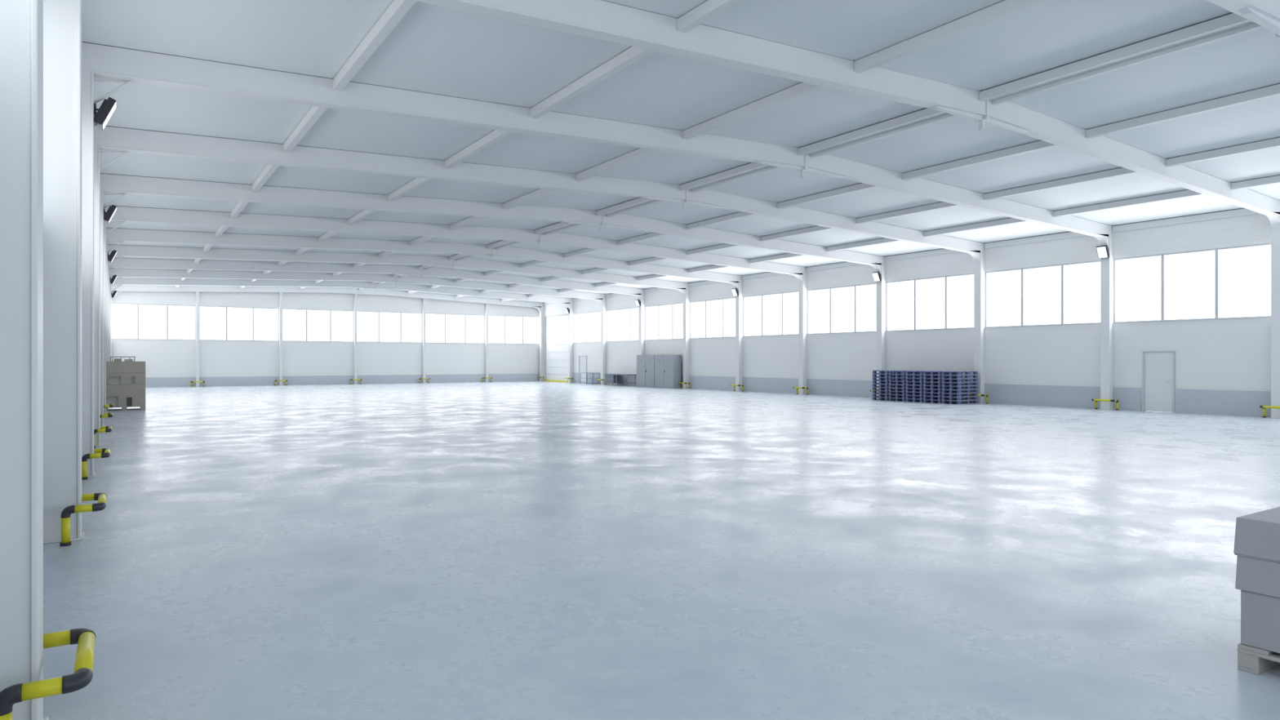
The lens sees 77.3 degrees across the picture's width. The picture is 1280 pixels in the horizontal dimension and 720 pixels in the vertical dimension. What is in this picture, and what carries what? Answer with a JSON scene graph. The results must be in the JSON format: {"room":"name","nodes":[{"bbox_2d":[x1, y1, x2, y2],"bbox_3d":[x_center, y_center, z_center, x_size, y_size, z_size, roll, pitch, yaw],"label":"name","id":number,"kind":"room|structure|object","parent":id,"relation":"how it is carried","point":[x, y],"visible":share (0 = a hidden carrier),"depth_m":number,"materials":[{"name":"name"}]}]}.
{"room":"empty warehouse","nodes":[
{"label":"empty warehouse","id":0,"kind":"room"},
{"bbox_2d":[111,290,539,377],"bbox_3d":[-20.808,-1.775,58.193,30.100,7.050,0.300,0,0,-33],"label":"wall","id":1,"kind":"structure","parent":0,"point":[162,357],"depth_m":56.70,"materials":[{"name":"white metal"}]},
{"bbox_2d":[111,302,195,340],"bbox_3d":[-31.212,-2.435,51.272,4.810,2.290,0.130,0,0,-33],"label":"window","id":2,"kind":"structure","parent":1,"relation":"in","point":[129,321],"depth_m":51.30,"materials":[{"name":"white glass"}]},
{"bbox_2d":[199,305,279,341],"bbox_3d":[-27.009,-2.435,54.017,4.870,2.290,0.130,0,0,-33],"label":"window","id":3,"kind":"structure","parent":1,"relation":"in","point":[215,322],"depth_m":53.96,"materials":[{"name":"white glass"}]},
{"bbox_2d":[282,308,353,342],"bbox_3d":[-22.802,-2.435,56.765,4.820,2.290,0.130,0,0,-33],"label":"window","id":4,"kind":"structure","parent":1,"relation":"in","point":[298,324],"depth_m":56.74,"materials":[{"name":"white glass"}]},
{"bbox_2d":[145,373,539,387],"bbox_3d":[-20.720,1.434,58.057,30.040,0.632,0.025,0,0,-33],"label":"baseboard","id":5,"kind":"structure","parent":1,"relation":"attached to","point":[150,382],"depth_m":57.06,"materials":[{"name":"grey paint"}]},
{"bbox_2d":[357,311,422,342],"bbox_3d":[-18.595,-2.435,59.513,4.870,2.290,0.130,0,0,-33],"label":"window","id":6,"kind":"structure","parent":1,"relation":"in","point":[374,326],"depth_m":59.52,"materials":[{"name":"white glass"}]},
{"bbox_2d":[426,312,484,343],"bbox_3d":[-14.367,-2.435,62.274,4.870,2.290,0.130,0,0,-33],"label":"window","id":7,"kind":"structure","parent":1,"relation":"in","point":[444,328],"depth_m":62.29,"materials":[{"name":"white glass"}]},
{"bbox_2d":[488,315,539,344],"bbox_3d":[-10.227,-2.435,64.978,4.660,2.290,0.130,0,0,-33],"label":"window","id":8,"kind":"structure","parent":1,"relation":"in","point":[513,330],"depth_m":65.01,"materials":[{"name":"white glass"}]},
{"bbox_2d":[43,381,1279,719],"bbox_3d":[-1.437,1.850,28.533,30.700,0.200,71.150,0,0,-33],"label":"floor","id":9,"kind":"structure","parent":0,"point":[512,550],"depth_m":6.93,"materials":[{"name":"concrete"}]},
{"bbox_2d":[0,0,48,719],"bbox_3d":[-2.932,-1.277,3.639,0.370,6.053,0.360,0,0,-33],"label":"steel column","id":10,"kind":"structure","parent":9,"relation":"on","point":[21,21],"depth_m":3.59,"materials":[{"name":"white metal"}]},
{"bbox_2d":[0,627,96,719],"bbox_3d":[-2.771,1.564,3.744,0.362,0.372,0.810,0,0,-33],"label":"guard","id":11,"kind":"object","parent":9,"relation":"on","point":[85,638],"visible":0.69,"depth_m":3.49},
{"bbox_2d":[43,0,84,543],"bbox_3d":[-5.666,-1.277,7.825,0.370,6.053,0.360,0,0,-33],"label":"steel column","id":12,"kind":"structure","parent":9,"relation":"on","point":[62,19],"depth_m":7.72,"materials":[{"name":"white metal"}]},
{"bbox_2d":[59,493,106,546],"bbox_3d":[-5.505,1.564,7.930,0.362,0.372,0.810,0,0,-33],"label":"guard","id":13,"kind":"object","parent":9,"relation":"on","point":[100,504],"visible":0.73,"depth_m":7.58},
{"bbox_2d":[81,71,95,477],"bbox_3d":[-8.400,-1.277,12.011,0.370,6.053,0.360,0,0,-33],"label":"steel column","id":14,"kind":"structure","parent":9,"relation":"on","point":[87,78],"depth_m":11.96,"materials":[{"name":"white metal"}]},
{"bbox_2d":[93,97,115,130],"bbox_3d":[-8.142,-3.750,12.180,0.279,0.440,0.342,0,0,-33],"label":"floodlight","id":15,"kind":"object","parent":14,"relation":"attached to","point":[101,117],"visible":1,"depth_m":12.05,"materials":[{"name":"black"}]},
{"bbox_2d":[81,448,110,479],"bbox_3d":[-8.239,1.564,12.116,0.362,0.372,0.810,0,0,-33],"label":"guard","id":16,"kind":"object","parent":9,"relation":"on","point":[104,452],"visible":0.84,"depth_m":11.76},
{"bbox_2d":[93,146,101,446],"bbox_3d":[-11.135,-1.277,16.198,0.370,6.053,0.360,0,0,-33],"label":"steel column","id":17,"kind":"structure","parent":9,"relation":"on","point":[96,149],"depth_m":16.15,"materials":[{"name":"white metal"}]},
{"bbox_2d":[100,191,103,426],"bbox_3d":[-13.869,-1.277,20.384,0.370,6.053,0.360,0,0,-33],"label":"steel column","id":18,"kind":"structure","parent":9,"relation":"on","point":[101,192],"depth_m":20.34,"materials":[{"name":"white metal"}]},
{"bbox_2d":[103,204,116,223],"bbox_3d":[-13.610,-3.750,20.553,0.279,0.440,0.342,0,0,-33],"label":"floodlight","id":19,"kind":"object","parent":18,"relation":"attached to","point":[108,215],"visible":1,"depth_m":20.42,"materials":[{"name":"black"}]},
{"bbox_2d":[93,426,111,448],"bbox_3d":[-10.974,1.564,16.303,0.362,0.372,0.810,0,0,-33],"label":"guard","id":20,"kind":"object","parent":9,"relation":"on","point":[103,428],"visible":0.7,"depth_m":16.01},
{"bbox_2d":[103,219,106,413],"bbox_3d":[-16.603,-1.277,24.570,0.370,6.053,0.360,0,0,-33],"label":"steel column","id":21,"kind":"structure","parent":9,"relation":"on","point":[104,223],"depth_m":24.52,"materials":[{"name":"white metal"}]},
{"bbox_2d":[100,413,113,417],"bbox_3d":[-13.708,1.564,20.489,0.362,0.372,0.810,0,0,-33],"label":"guard","id":22,"kind":"object","parent":9,"relation":"on","point":[105,415],"visible":0.51,"depth_m":20.22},
{"bbox_2d":[106,240,108,408],"bbox_3d":[-19.337,-1.277,28.756,0.370,6.053,0.360,0,0,-33],"label":"steel column","id":23,"kind":"structure","parent":9,"relation":"on","point":[106,240],"depth_m":28.71,"materials":[{"name":"white metal"}]},
{"bbox_2d":[107,249,116,262],"bbox_3d":[-19.078,-3.750,28.925,0.279,0.440,0.342,0,0,-33],"label":"floodlight","id":24,"kind":"object","parent":23,"relation":"attached to","point":[110,257],"visible":1,"depth_m":28.78,"materials":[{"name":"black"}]},
{"bbox_2d":[107,259,108,361],"bbox_3d":[-22.071,-1.277,32.942,0.370,6.053,0.360,0,0,-33],"label":"steel column","id":25,"kind":"structure","parent":9,"relation":"on","point":[108,260],"depth_m":32.89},
{"bbox_2d":[103,404,114,407],"bbox_3d":[-16.442,1.564,24.675,0.362,0.372,0.810,0,0,-33],"label":"guard","id":26,"kind":"object","parent":9,"relation":"on","point":[107,405],"visible":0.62,"depth_m":24.40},
{"bbox_2d":[108,266,110,361],"bbox_3d":[-24.805,-1.277,37.129,0.370,6.053,0.360,0,0,-33],"label":"steel column","id":27,"kind":"structure","parent":9,"relation":"on","point":[108,267],"depth_m":37.09,"materials":[{"name":"white metal"}]},
{"bbox_2d":[110,274,116,284],"bbox_3d":[-24.547,-3.750,37.298,0.279,0.440,0.342,0,0,-33],"label":"floodlight","id":28,"kind":"object","parent":27,"relation":"attached to","point":[114,277],"visible":1,"depth_m":37.17,"materials":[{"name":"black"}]},
{"bbox_2d":[110,284,111,355],"bbox_3d":[-30.274,-1.277,45.501,0.370,6.053,0.360,0,0,-33],"label":"steel column","id":29,"kind":"structure","parent":9,"relation":"on","point":[110,285],"depth_m":45.47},
{"bbox_2d":[111,290,116,297],"bbox_3d":[-30.015,-3.750,45.670,0.279,0.440,0.342,0,0,-33],"label":"floodlight","id":30,"kind":"object","parent":29,"relation":"attached to","point":[113,294],"visible":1,"depth_m":45.53,"materials":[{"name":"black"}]},
{"bbox_2d":[111,290,111,361],"bbox_3d":[-33.008,-1.277,49.687,0.370,6.053,0.360,0,0,-33],"label":"steel column","id":31,"kind":"structure","parent":9,"relation":"on","point":[111,291],"depth_m":49.64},
{"bbox_2d":[106,355,145,411],"bbox_3d":[-18.015,0.811,27.948,1.240,1.878,0.900,0,0,-33],"label":"crates","id":32,"kind":"object","parent":9,"relation":"on","point":[126,380],"visible":0.84,"depth_m":27.60,"materials":[{"name":"grey wood"}]},
{"bbox_2d":[195,291,199,386],"bbox_3d":[-29.039,-1.575,52.507,0.180,6.651,0.220,0,0,-33],"label":"steel column","id":33,"kind":"structure","parent":9,"relation":"on","point":[197,292],"depth_m":52.41,"materials":[{"name":"white metal"}]},
{"bbox_2d":[190,381,204,386],"bbox_3d":[-28.953,1.564,52.375,0.810,0.372,0.362,0,0,-33],"label":"guard","id":34,"kind":"object","parent":9,"relation":"on","point":[191,381],"visible":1,"depth_m":52.26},
{"bbox_2d":[279,292,282,385],"bbox_3d":[-24.811,-1.671,55.268,0.180,6.841,0.220,0,0,-33],"label":"steel column","id":35,"kind":"structure","parent":9,"relation":"on","point":[280,293],"depth_m":55.18,"materials":[{"name":"white metal"}]},
{"bbox_2d":[274,379,287,385],"bbox_3d":[-24.725,1.564,55.137,0.810,0.372,0.362,0,0,-33],"label":"guard","id":36,"kind":"object","parent":9,"relation":"on","point":[286,380],"visible":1,"depth_m":55.04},
{"bbox_2d":[354,293,357,384],"bbox_3d":[-20.624,-1.765,58.002,0.180,7.030,0.220,0,0,-33],"label":"steel column","id":37,"kind":"structure","parent":9,"relation":"on","point":[355,296],"depth_m":57.89,"materials":[{"name":"white metal"}]},
{"bbox_2d":[350,378,361,384],"bbox_3d":[-20.538,1.564,57.871,0.810,0.372,0.362,0,0,-33],"label":"guard","id":38,"kind":"object","parent":9,"relation":"on","point":[360,380],"visible":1,"depth_m":57.76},
{"bbox_2d":[422,298,426,382],"bbox_3d":[-16.396,-1.669,60.764,0.180,6.838,0.220,0,0,-33],"label":"steel column","id":39,"kind":"structure","parent":9,"relation":"on","point":[424,300],"depth_m":60.68,"materials":[{"name":"white metal"}]},
{"bbox_2d":[418,377,430,382],"bbox_3d":[-16.310,1.564,60.632,0.810,0.372,0.362,0,0,-33],"label":"guard","id":40,"kind":"object","parent":9,"relation":"on","point":[420,379],"visible":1,"depth_m":60.52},
{"bbox_2d":[484,303,488,382],"bbox_3d":[-12.168,-1.573,63.525,0.180,6.646,0.220,0,0,-33],"label":"steel column","id":41,"kind":"structure","parent":9,"relation":"on","point":[486,304],"depth_m":63.41,"materials":[{"name":"white metal"}]},
{"bbox_2d":[539,307,544,381],"bbox_3d":[-8.096,-1.276,65.958,0.320,6.051,0.360,0,0,-33],"label":"steel column","id":42,"kind":"structure","parent":9,"relation":"on","point":[542,314],"depth_m":65.84,"materials":[{"name":"white metal"}]},
{"bbox_2d":[567,304,573,382],"bbox_3d":[-5.362,-1.276,61.772,0.320,6.051,0.360,0,0,-33],"label":"steel column","id":43,"kind":"structure","parent":9,"relation":"on","point":[571,314],"depth_m":61.65,"materials":[{"name":"white metal"}]},
{"bbox_2d":[564,307,569,313],"bbox_3d":[-5.599,-3.800,61.617,0.279,0.440,0.342,0,0,-33],"label":"floodlight","id":44,"kind":"object","parent":43,"relation":"attached to","point":[566,309],"visible":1,"depth_m":61.52,"materials":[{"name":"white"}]},
{"bbox_2d":[580,372,599,384],"bbox_3d":[-3.671,1.339,58.517,0.599,0.821,1.850,0,0,-33],"label":"trolley","id":45,"kind":"object","parent":9,"relation":"on","point":[586,378],"visible":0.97,"depth_m":58.43,"materials":[{"name":"grey metal"}]},
{"bbox_2d":[600,300,606,384],"bbox_3d":[-2.627,-1.276,57.586,0.320,6.051,0.360,0,0,-33],"label":"steel column","id":46,"kind":"structure","parent":9,"relation":"on","point":[603,309],"depth_m":57.48,"materials":[{"name":"white metal"}]},
{"bbox_2d":[604,373,636,386],"bbox_3d":[-1.368,1.365,54.944,0.700,0.770,3.100,0,0,-33],"label":"workbench","id":47,"kind":"object","parent":9,"relation":"on","point":[609,378],"visible":0.93,"depth_m":55.24,"materials":[{"name":"grey metal"}]},
{"bbox_2d":[638,295,644,355],"bbox_3d":[0.107,-1.276,53.400,0.320,6.051,0.360,0,0,-33],"label":"steel column","id":48,"kind":"structure","parent":9,"relation":"on","point":[641,308],"depth_m":53.30,"materials":[{"name":"white metal"}]},
{"bbox_2d":[635,299,640,306],"bbox_3d":[-0.131,-3.800,53.244,0.279,0.440,0.342,0,0,-33],"label":"floodlight","id":49,"kind":"object","parent":48,"relation":"attached to","point":[637,301],"visible":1,"depth_m":53.15,"materials":[{"name":"white metal"}]},
{"bbox_2d":[636,355,654,387],"bbox_3d":[0.572,0.710,51.965,0.610,2.080,2.070,0,0,-33],"label":"storage cabinet","id":50,"kind":"object","parent":9,"relation":"on","point":[645,363],"visible":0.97,"depth_m":51.73,"materials":[{"name":"grey metal"}]},
{"bbox_2d":[654,354,680,388],"bbox_3d":[1.720,0.710,50.207,0.610,2.080,2.070,0,0,-33],"label":"storage cabinet","id":51,"kind":"object","parent":9,"relation":"on","point":[667,367],"visible":0.99,"depth_m":49.66,"materials":[{"name":"grey metal"}]},
{"bbox_2d":[678,382,689,388],"bbox_3d":[2.701,1.564,49.122,0.362,0.372,0.810,0,0,-33],"label":"guard","id":52,"kind":"object","parent":9,"relation":"on","point":[682,383],"visible":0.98,"depth_m":49.13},
{"bbox_2d":[682,289,689,388],"bbox_3d":[2.841,-1.276,49.213,0.320,6.051,0.360,0,0,-33],"label":"steel column","id":53,"kind":"structure","parent":9,"relation":"on","point":[686,300],"depth_m":49.12,"materials":[{"name":"white metal"}]},
{"bbox_2d":[730,384,743,391],"bbox_3d":[5.435,1.564,44.936,0.362,0.372,0.810,0,0,-33],"label":"guard","id":54,"kind":"object","parent":9,"relation":"on","point":[734,385],"visible":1,"depth_m":44.68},
{"bbox_2d":[735,283,742,391],"bbox_3d":[5.575,-1.276,45.027,0.320,6.051,0.360,0,0,-33],"label":"steel column","id":55,"kind":"structure","parent":9,"relation":"on","point":[739,300],"depth_m":44.93,"materials":[{"name":"white metal"}]},
{"bbox_2d":[731,288,738,296],"bbox_3d":[5.337,-3.800,44.872,0.279,0.440,0.342,0,0,-33],"label":"floodlight","id":56,"kind":"object","parent":55,"relation":"attached to","point":[735,293],"visible":1,"depth_m":44.79,"materials":[{"name":"white"}]},
{"bbox_2d":[793,386,808,394],"bbox_3d":[8.169,1.564,40.750,0.362,0.372,0.810,0,0,-33],"label":"guard","id":57,"kind":"object","parent":9,"relation":"on","point":[797,388],"visible":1,"depth_m":40.50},
{"bbox_2d":[798,275,806,394],"bbox_3d":[8.309,-1.276,40.841,0.320,6.051,0.360,0,0,-33],"label":"steel column","id":58,"kind":"structure","parent":9,"relation":"on","point":[802,288],"depth_m":40.74,"materials":[{"name":"white metal"}]},
{"bbox_2d":[876,265,885,398],"bbox_3d":[11.043,-1.276,36.655,0.320,6.051,0.360,0,0,-33],"label":"steel column","id":59,"kind":"structure","parent":9,"relation":"on","point":[881,286],"depth_m":36.56,"materials":[{"name":"white metal"}]},
{"bbox_2d":[871,271,881,281],"bbox_3d":[10.806,-3.800,36.499,0.279,0.440,0.342,0,0,-33],"label":"floodlight","id":60,"kind":"object","parent":59,"relation":"attached to","point":[877,276],"visible":1,"depth_m":36.43,"materials":[{"name":"white"}]},
{"bbox_2d":[872,369,902,400],"bbox_3d":[10.928,1.100,35.112,1.223,1.300,0.812,0,0,-33],"label":"pallets","id":61,"kind":"object","parent":9,"relation":"on","point":[882,385],"visible":0.59,"depth_m":34.80,"materials":[{"name":"blue plastic"}]},
{"bbox_2d":[888,370,919,401],"bbox_3d":[11.412,1.100,34.373,1.222,1.300,0.810,0,0,-33],"label":"pallets","id":62,"kind":"object","parent":9,"relation":"on","point":[898,377],"visible":0.62,"depth_m":34.06,"materials":[{"name":"blue plastic"}]},
{"bbox_2d":[905,370,937,402],"bbox_3d":[11.891,1.100,33.636,1.221,1.300,0.813,0,0,-33],"label":"pallets","id":63,"kind":"object","parent":9,"relation":"on","point":[916,396],"visible":0.56,"depth_m":33.33,"materials":[{"name":"blue plastic"}]},
{"bbox_2d":[923,370,957,403],"bbox_3d":[12.375,1.100,32.902,1.215,1.300,0.812,0,0,-33],"label":"pallets","id":64,"kind":"object","parent":9,"relation":"on","point":[933,389],"visible":0.65,"depth_m":32.59,"materials":[{"name":"blue plastic"}]},
{"bbox_2d":[941,370,977,404],"bbox_3d":[12.854,1.100,32.164,1.220,1.300,0.813,0,0,-33],"label":"pallets","id":65,"kind":"object","parent":9,"relation":"on","point":[959,375],"visible":1,"depth_m":31.87,"materials":[{"name":"blue plastic"}]},
{"bbox_2d":[969,393,988,403],"bbox_3d":[13.638,1.564,32.377,0.362,0.372,0.810,0,0,-33],"label":"guard","id":66,"kind":"object","parent":9,"relation":"on","point":[986,395],"visible":0.6,"depth_m":32.13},
{"bbox_2d":[973,253,985,403],"bbox_3d":[13.777,-1.276,32.468,0.320,6.051,0.360,0,0,-33],"label":"steel column","id":67,"kind":"structure","parent":9,"relation":"on","point":[979,270],"depth_m":32.36,"materials":[{"name":"white metal"}]},
{"bbox_2d":[1091,398,1118,409],"bbox_3d":[16.372,1.564,28.191,0.362,0.372,0.810,0,0,-33],"label":"guard","id":68,"kind":"object","parent":9,"relation":"on","point":[1095,400],"visible":1,"depth_m":28.00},
{"bbox_2d":[1099,237,1114,409],"bbox_3d":[16.512,-1.276,28.282,0.320,6.051,0.360,0,0,-33],"label":"steel column","id":69,"kind":"structure","parent":9,"relation":"on","point":[1106,264],"depth_m":28.19,"materials":[{"name":"white metal"}]},
{"bbox_2d":[1096,244,1109,258],"bbox_3d":[16.274,-3.800,28.127,0.279,0.440,0.342,0,0,-33],"label":"floodlight","id":70,"kind":"object","parent":69,"relation":"attached to","point":[1102,251],"visible":1,"depth_m":28.07,"materials":[{"name":"white"}]},
{"bbox_2d":[1233,506,1279,675],"bbox_3d":[4.041,1.320,4.240,0.827,0.860,1.230,0,0,-33],"label":"stacked boxes","id":71,"kind":"object","parent":9,"relation":"on","point":[1257,535],"visible":1,"depth_m":4.45,"materials":[{"name":"cardboard"},{"name":"wood"}]},
{"bbox_2d":[1259,404,1279,417],"bbox_3d":[19.106,1.564,24.005,0.362,0.372,0.810,0,0,-33],"label":"guard","id":72,"kind":"object","parent":9,"relation":"on","point":[1263,406],"visible":1,"depth_m":24.11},
{"bbox_2d":[1269,225,1279,418],"bbox_3d":[19.246,-1.276,24.096,0.320,6.051,0.360,0,0,-33],"label":"steel column","id":73,"kind":"structure","parent":9,"relation":"on","point":[1275,237],"depth_m":24.05,"materials":[{"name":"white metal"}]},
{"bbox_2d":[81,0,1279,302],"bbox_3d":[-1.437,-5.190,28.533,30.700,0.920,71.150,0,0,-33],"label":"ceiling","id":74,"kind":"structure","parent":0,"point":[433,49],"depth_m":16.09,"materials":[{"name":"white metal"}]},
{"bbox_2d":[111,284,544,313],"bbox_3d":[-20.562,-4.564,57.816,30.100,1.471,0.290,0,0,-33],"label":"rafter","id":75,"kind":"object","parent":74,"relation":"attached to","point":[538,305],"visible":0.75,"depth_m":56.66,"materials":[{"name":"white metal"}]},
{"bbox_2d":[110,276,573,309],"bbox_3d":[-17.828,-4.564,53.630,30.100,1.471,0.290,0,0,-33],"label":"rafter","id":76,"kind":"object","parent":74,"relation":"attached to","point":[123,281],"visible":0.81,"depth_m":52.07,"materials":[{"name":"white metal"}]},
{"bbox_2d":[110,267,606,306],"bbox_3d":[-15.094,-4.564,49.444,30.100,1.471,0.290,0,0,-33],"label":"rafter","id":77,"kind":"object","parent":74,"relation":"attached to","point":[123,273],"visible":0.84,"depth_m":47.49,"materials":[{"name":"white metal"}]},
{"bbox_2d":[108,257,644,301],"bbox_3d":[-12.360,-4.564,45.257,30.100,1.471,0.290,0,0,-33],"label":"rafter","id":78,"kind":"object","parent":74,"relation":"attached to","point":[130,263],"visible":0.91,"depth_m":43.07,"materials":[{"name":"white metal"}]},
{"bbox_2d":[107,244,689,297],"bbox_3d":[-9.626,-4.564,41.071,30.100,1.471,0.290,0,0,-33],"label":"rafter","id":79,"kind":"object","parent":74,"relation":"attached to","point":[122,251],"visible":0.8,"depth_m":38.80,"materials":[{"name":"white metal"}]},
{"bbox_2d":[106,227,742,290],"bbox_3d":[-6.891,-4.564,36.885,30.100,1.471,0.290,0,0,-33],"label":"rafter","id":80,"kind":"object","parent":74,"relation":"attached to","point":[117,235],"visible":0.83,"depth_m":34.31,"materials":[{"name":"white metal"}]},
{"bbox_2d":[103,205,806,284],"bbox_3d":[-4.157,-4.564,32.699,30.100,1.471,0.290,0,0,-33],"label":"rafter","id":81,"kind":"object","parent":74,"relation":"attached to","point":[122,215],"visible":0.86,"depth_m":29.85,"materials":[{"name":"white metal"}]},
{"bbox_2d":[100,173,885,274],"bbox_3d":[-1.423,-4.564,28.512,30.100,1.471,0.290,0,0,-33],"label":"rafter","id":82,"kind":"object","parent":74,"relation":"attached to","point":[114,184],"visible":0.85,"depth_m":25.17,"materials":[{"name":"white metal"}]},
{"bbox_2d":[175,0,416,287],"bbox_3d":[-10.800,-4.775,22.388,0.150,0.180,69.760,0,0,-33],"label":"beam","id":83,"kind":"structure","parent":82,"relation":"on","point":[395,12],"depth_m":13.19,"materials":[{"name":"white metal"}]},
{"bbox_2d":[240,0,742,288],"bbox_3d":[-7.661,-4.917,24.439,0.150,0.180,69.760,0,0,-33],"label":"beam","id":84,"kind":"structure","parent":82,"relation":"attached to","point":[708,9],"depth_m":14.50,"materials":[{"name":"white metal"}]},
{"bbox_2d":[352,13,1263,289],"bbox_3d":[-1.381,-5.185,28.540,0.540,0.170,69.760,0,0,-33],"label":"purlin","id":85,"kind":"structure","parent":82,"relation":"on","point":[1232,24],"depth_m":15.32,"materials":[{"name":"white metal"}]},
{"bbox_2d":[93,124,984,265],"bbox_3d":[1.311,-4.564,24.326,30.100,1.471,0.290,0,0,-33],"label":"rafter","id":86,"kind":"object","parent":74,"relation":"attached to","point":[124,141],"visible":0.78,"depth_m":20.45,"materials":[{"name":"white metal"}]},
{"bbox_2d":[81,42,1113,248],"bbox_3d":[4.045,-4.564,20.140,30.100,1.471,0.290,0,0,-33],"label":"rafter","id":87,"kind":"object","parent":74,"relation":"attached to","point":[127,67],"visible":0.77,"depth_m":15.53,"materials":[{"name":"white metal"}]},
{"bbox_2d":[299,0,1048,288],"bbox_3d":[-4.521,-5.058,26.489,0.150,0.180,69.760,0,0,-33],"label":"purlin","id":88,"kind":"structure","parent":74,"relation":"attached to","point":[1005,8],"depth_m":14.91,"materials":[{"name":"white metal"}]},
{"bbox_2d":[407,84,1279,293],"bbox_3d":[1.758,-5.058,30.590,0.150,0.180,69.760,0,0,-33],"label":"purlin","id":89,"kind":"structure","parent":74,"relation":"attached to","point":[1272,91],"depth_m":19.54,"materials":[{"name":"white metal"}]},
{"bbox_2d":[413,0,1279,232],"bbox_3d":[6.779,-4.564,15.954,30.100,1.471,0.290,0,0,-33],"label":"rafter","id":90,"kind":"object","parent":74,"relation":"attached to","point":[601,20],"visible":0.94,"depth_m":13.42,"materials":[{"name":"white metal"}]},
{"bbox_2d":[455,137,1279,297],"bbox_3d":[4.898,-4.915,32.641,0.150,0.180,69.760,0,0,-33],"label":"purlin","id":91,"kind":"structure","parent":74,"relation":"attached to","point":[1273,143],"depth_m":23.12,"materials":[{"name":"white metal"}]},
{"bbox_2d":[501,175,1279,301],"bbox_3d":[8.038,-4.772,34.692,0.150,0.180,69.760,0,0,-33],"label":"purlin","id":92,"kind":"structure","parent":74,"relation":"attached to","point":[1273,180],"depth_m":27.45,"materials":[{"name":"white metal"}]},
{"bbox_2d":[1206,0,1279,39],"bbox_3d":[9.514,-4.564,11.768,30.100,1.471,0.290,0,0,-33],"label":"rafter","id":93,"kind":"object","parent":74,"relation":"attached to","point":[1265,13],"visible":1,"depth_m":11.09,"materials":[{"name":"white metal"}]},
{"bbox_2d":[544,208,1271,413],"bbox_3d":[11.289,-1.490,36.845,0.300,6.480,71.150,0,0,-33],"label":"wall","id":94,"kind":"structure","parent":0,"point":[1221,354],"depth_m":31.52,"materials":[{"name":"white paint"}]},
{"bbox_2d":[544,314,568,382],"bbox_3d":[-6.582,-0.915,63.961,0.230,5.330,4.400,0,0,-33],"label":"door","id":95,"kind":"structure","parent":94,"relation":"in","point":[556,326],"depth_m":64.25,"materials":[{"name":"white metal"}]},
{"bbox_2d":[578,355,586,382],"bbox_3d":[-4.265,0.716,60.458,0.162,2.064,1.192,0,0,-33],"label":"door","id":96,"kind":"structure","parent":94,"relation":"in","point":[582,359],"depth_m":60.52,"materials":[{"name":"white metal"}]},
{"bbox_2d":[573,311,600,343],"bbox_3d":[-3.823,-2.435,59.791,0.130,2.290,4.740,0,0,-33],"label":"window","id":97,"kind":"structure","parent":94,"relation":"in","point":[587,326],"depth_m":60.05,"materials":[{"name":"white glass"}]},
{"bbox_2d":[606,306,638,342],"bbox_3d":[-1.089,-2.435,55.605,0.130,2.290,4.740,0,0,-33],"label":"window","id":98,"kind":"structure","parent":94,"relation":"in","point":[622,324],"depth_m":55.88,"materials":[{"name":"white glass"}]},
{"bbox_2d":[644,302,683,340],"bbox_3d":[1.645,-2.435,51.419,0.130,2.290,4.740,0,0,-33],"label":"window","id":99,"kind":"structure","parent":94,"relation":"in","point":[662,322],"depth_m":51.62,"materials":[{"name":"white glass"}]},
{"bbox_2d":[689,297,735,338],"bbox_3d":[4.380,-2.435,47.232,0.130,2.290,4.740,0,0,-33],"label":"window","id":100,"kind":"structure","parent":94,"relation":"in","point":[709,318],"depth_m":47.38,"materials":[{"name":"white glass"}]},
{"bbox_2d":[742,290,798,337],"bbox_3d":[7.114,-2.435,43.046,0.130,2.290,4.740,0,0,-33],"label":"window","id":101,"kind":"structure","parent":94,"relation":"in","point":[772,314],"depth_m":43.18,"materials":[{"name":"white glass"}]},
{"bbox_2d":[807,282,876,334],"bbox_3d":[9.848,-2.435,38.860,0.130,2.290,4.740,0,0,-33],"label":"window","id":102,"kind":"structure","parent":94,"relation":"in","point":[852,308],"depth_m":38.92,"materials":[{"name":"white glass"}]},
{"bbox_2d":[543,208,1260,305],"bbox_3d":[11.152,-4.615,36.726,0.060,0.210,69.720,0,0,-33],"label":"trim","id":103,"kind":"structure","parent":94,"relation":"attached to","point":[1239,212],"depth_m":30.81,"materials":[{"name":"white metal"}]},
{"bbox_2d":[573,372,1271,417],"bbox_3d":[12.548,1.355,34.621,0.025,0.790,65.450,0,0,-33],"label":"baseboard","id":104,"kind":"structure","parent":94,"relation":"attached to","point":[1226,402],"depth_m":30.36,"materials":[{"name":"grey paint"}]},
{"bbox_2d":[885,272,973,331],"bbox_3d":[12.582,-2.435,34.674,0.130,2.290,4.740,0,0,-33],"label":"window","id":105,"kind":"structure","parent":94,"relation":"in","point":[942,302],"depth_m":34.72,"materials":[{"name":"white glass"}]},
{"bbox_2d":[984,260,1100,328],"bbox_3d":[15.316,-2.435,30.488,0.130,2.290,4.740,0,0,-33],"label":"window","id":106,"kind":"structure","parent":94,"relation":"in","point":[1063,294],"depth_m":30.41,"materials":[{"name":"white glass"}]},
{"bbox_2d":[1142,350,1175,412],"bbox_3d":[17.559,0.716,27.043,0.162,2.064,0.992,0,0,-33],"label":"door","id":107,"kind":"structure","parent":94,"relation":"in","point":[1158,366],"depth_m":27.00,"materials":[{"name":"white metal"}]},
{"bbox_2d":[1113,242,1271,323],"bbox_3d":[18.050,-2.435,26.301,0.130,2.290,4.740,0,0,-33],"label":"window","id":108,"kind":"structure","parent":94,"relation":"in","point":[1231,282],"depth_m":26.20,"materials":[{"name":"white glass"}]}
]}

